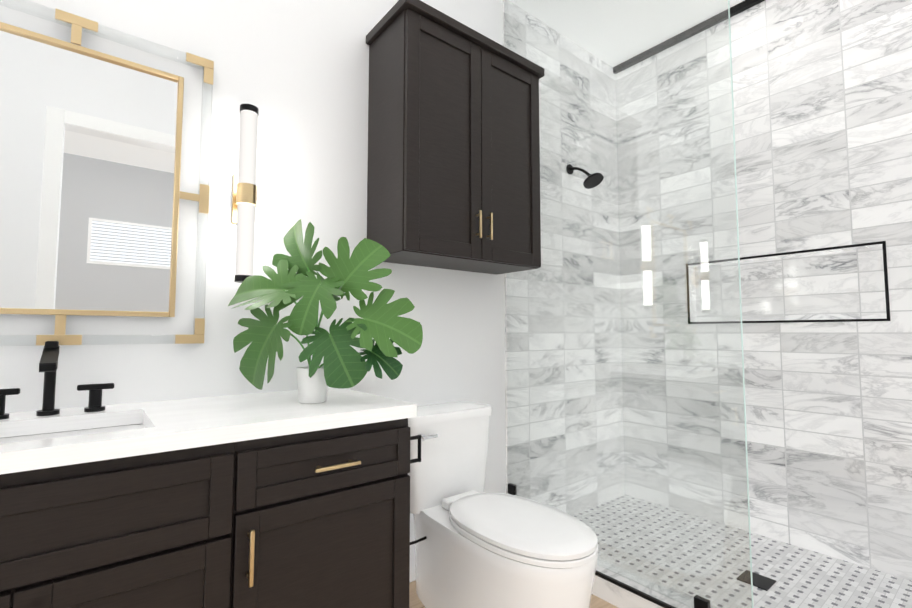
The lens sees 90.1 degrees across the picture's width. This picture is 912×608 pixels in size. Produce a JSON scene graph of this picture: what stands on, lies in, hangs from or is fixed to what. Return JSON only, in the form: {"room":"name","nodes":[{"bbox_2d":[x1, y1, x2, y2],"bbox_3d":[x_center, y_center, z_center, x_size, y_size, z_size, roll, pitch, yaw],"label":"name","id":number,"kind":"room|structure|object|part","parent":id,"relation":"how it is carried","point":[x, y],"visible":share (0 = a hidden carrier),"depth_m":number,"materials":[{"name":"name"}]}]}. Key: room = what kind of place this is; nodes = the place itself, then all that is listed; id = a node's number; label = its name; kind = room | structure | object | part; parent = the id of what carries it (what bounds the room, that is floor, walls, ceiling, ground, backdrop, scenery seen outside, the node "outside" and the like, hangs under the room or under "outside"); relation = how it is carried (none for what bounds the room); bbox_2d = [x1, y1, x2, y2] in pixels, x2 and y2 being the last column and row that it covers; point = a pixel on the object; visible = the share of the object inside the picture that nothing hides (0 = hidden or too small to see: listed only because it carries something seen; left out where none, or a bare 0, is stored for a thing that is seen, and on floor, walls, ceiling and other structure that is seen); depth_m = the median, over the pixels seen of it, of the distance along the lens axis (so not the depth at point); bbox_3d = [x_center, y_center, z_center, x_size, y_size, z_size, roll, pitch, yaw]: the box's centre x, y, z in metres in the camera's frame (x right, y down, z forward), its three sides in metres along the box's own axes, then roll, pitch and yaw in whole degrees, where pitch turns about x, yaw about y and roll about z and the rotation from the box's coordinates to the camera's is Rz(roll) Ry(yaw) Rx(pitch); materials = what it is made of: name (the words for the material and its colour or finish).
{"room":"bathroom","nodes":[
{"label":"bathroom","id":0,"kind":"room"},
{"bbox_2d":[0,0,505,581],"bbox_3d":[-0.409,-0.272,2.063,4.160,3.050,0.120,3,-5,-39],"label":"wall","id":1,"kind":"structure","parent":0,"point":[296,72],"depth_m":1.74,"materials":[{"name":"white paint"}]},
{"bbox_2d":[0,0,213,345],"bbox_3d":[-1.158,-0.377,1.361,0.745,0.996,0.034,3,-5,-39],"label":"mirror","id":2,"kind":"object","parent":1,"relation":"attached to","point":[90,158],"visible":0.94,"depth_m":1.39,"materials":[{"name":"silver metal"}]},
{"bbox_2d":[231,104,258,282],"bbox_3d":[-0.759,-0.390,1.635,0.066,0.630,0.116,3,-5,-39],"label":"wall sconce","id":3,"kind":"object","parent":1,"relation":"attached to","point":[244,195],"visible":0.9,"depth_m":1.60,"materials":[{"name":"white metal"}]},
{"bbox_2d":[366,0,544,274],"bbox_3d":[0.025,-0.691,2.133,0.826,1.015,0.349,3,-5,-39],"label":"upper cabinet","id":4,"kind":"object","parent":1,"relation":"attached to","point":[453,179],"visible":1,"depth_m":1.96,"materials":[{"name":"brown wood"}]},
{"bbox_2d":[409,580,617,607],"bbox_3d":[0.248,1.228,1.147,4.160,0.060,2.220,3,-5,-39],"label":"floor","id":5,"kind":"structure","parent":0,"point":[416,602],"depth_m":1.91,"materials":[{"name":"brown wood"}]},
{"bbox_2d":[0,413,420,607],"bbox_3d":[-0.976,0.762,1.069,1.836,0.860,0.608,3,-5,-39],"label":"bathroom vanity","id":6,"kind":"object","parent":5,"relation":"on","point":[283,499],"depth_m":1.08,"materials":[{"name":"brown wood"}]},
{"bbox_2d":[0,387,416,464],"bbox_3d":[-1.004,0.312,1.092,1.794,0.040,0.581,3,-5,-39],"label":"countertop","id":7,"kind":"structure","parent":6,"relation":"on","point":[172,422],"depth_m":1.21,"materials":[{"name":"white stone"}]},
{"bbox_2d":[0,341,113,416],"bbox_3d":[-1.080,0.199,1.207,0.284,0.200,0.155,3,-5,-39],"label":"faucet","id":8,"kind":"object","parent":7,"relation":"on","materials":[{"name":"black metal"}]},
{"bbox_2d":[0,417,143,440],"bbox_3d":[-0.975,0.401,1.064,0.472,0.164,0.373,3,-5,-39],"label":"sink","id":9,"kind":"object","parent":7,"relation":"in","point":[129,422],"depth_m":1.22,"materials":[{"name":"white ceramic"}]},
{"bbox_2d":[228,219,422,403],"bbox_3d":[-0.428,0.014,1.500,0.539,0.606,0.442,3,-5,-39],"label":"plant","id":10,"kind":"object","parent":7,"relation":"on","point":[345,364],"visible":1,"depth_m":1.46,"materials":[{"name":"green plant"}]},
{"bbox_2d":[408,401,597,607],"bbox_3d":[0.129,0.843,1.764,0.490,0.787,0.900,3,-5,-39],"label":"toilet","id":11,"kind":"object","parent":5,"relation":"on","point":[476,546],"visible":0.85,"depth_m":1.67,"materials":[{"name":"white ceramic"}]},
{"bbox_3d":[-0.067,0.667,2.033,0.474,0.402,0.253,3,-5,-39],"label":"tank","id":12,"kind":"part","parent":11,"relation":"part of","materials":[{"name":"white ceramic"}]},
{"bbox_3d":[0.212,0.800,1.676,0.380,0.053,0.654,3,-5,-39],"label":"seat lid","id":13,"kind":"part","parent":11,"relation":"part of","materials":[{"name":"white plastic"}]},
{"bbox_2d":[592,555,717,607],"bbox_3d":[0.903,1.180,1.677,0.141,0.102,1.979,3,-5,-39],"label":"curb","id":14,"kind":"object","parent":5,"relation":"on","point":[616,589],"depth_m":1.85,"materials":[{"name":"stone"}]},
{"bbox_2d":[505,0,753,607],"bbox_3d":[0.646,-0.312,2.078,0.024,2.929,1.154,3,-5,-39],"label":"glass","id":15,"kind":"object","parent":14,"relation":"on","point":[700,602],"visible":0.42,"depth_m":1.90,"materials":[{"name":"clear glass"}]},
{"bbox_2d":[573,495,911,607],"bbox_3d":[1.371,1.248,2.041,1.050,0.012,1.968,3,-5,-39],"label":"floor","id":16,"kind":"structure","parent":5,"relation":"on","point":[804,578],"depth_m":2.18,"materials":[{"name":"tile"}]},
{"bbox_2d":[736,570,776,590],"bbox_3d":[1.350,1.240,2.045,0.120,0.004,0.120,3,-5,-39],"label":"shower drain","id":17,"kind":"object","parent":16,"relation":"in","point":[763,582],"visible":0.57,"depth_m":2.04,"materials":[{"name":"black metal"}]},
{"bbox_2d":[503,0,624,515],"bbox_3d":[0.717,-0.220,2.880,1.140,3.050,0.012,3,-5,-39],"label":"tiled wall","id":18,"kind":"structure","parent":0,"point":[562,356],"depth_m":2.86,"materials":[{"name":"stone"}]},
{"bbox_2d":[566,164,602,188],"bbox_3d":[0.802,-0.808,2.827,0.124,0.187,0.234,3,-5,-39],"label":"shower head","id":19,"kind":"object","parent":18,"relation":"attached to","point":[592,177],"depth_m":2.79},
{"bbox_2d":[509,0,744,66],"bbox_3d":[0.248,-1.876,1.345,4.160,0.060,2.220,3,-5,-39],"label":"ceiling","id":20,"kind":"structure","parent":0,"point":[709,6],"depth_m":2.80,"materials":[{"name":"white paint"}]},
{"bbox_2d":[615,0,911,580],"bbox_3d":[1.859,-0.242,2.536,0.210,3.050,2.220,3,-5,-39],"label":"wall","id":21,"kind":"structure","parent":0,"point":[822,95],"depth_m":2.47,"materials":[{"name":"stone"}]},
{"bbox_2d":[613,0,764,73],"bbox_3d":[1.769,-1.749,2.552,0.030,0.040,1.968,3,-5,-39],"label":"trim","id":22,"kind":"structure","parent":21,"relation":"attached to","point":[741,7],"depth_m":2.88,"materials":[{"name":"black metal"}]},
{"bbox_2d":[686,241,890,323],"bbox_3d":[1.743,-0.086,2.501,0.006,0.379,0.925,3,-5,-39],"label":"trim","id":23,"kind":"structure","parent":21,"relation":"attached to","point":[883,243],"depth_m":2.35,"materials":[{"name":"black metal"}]}
]}

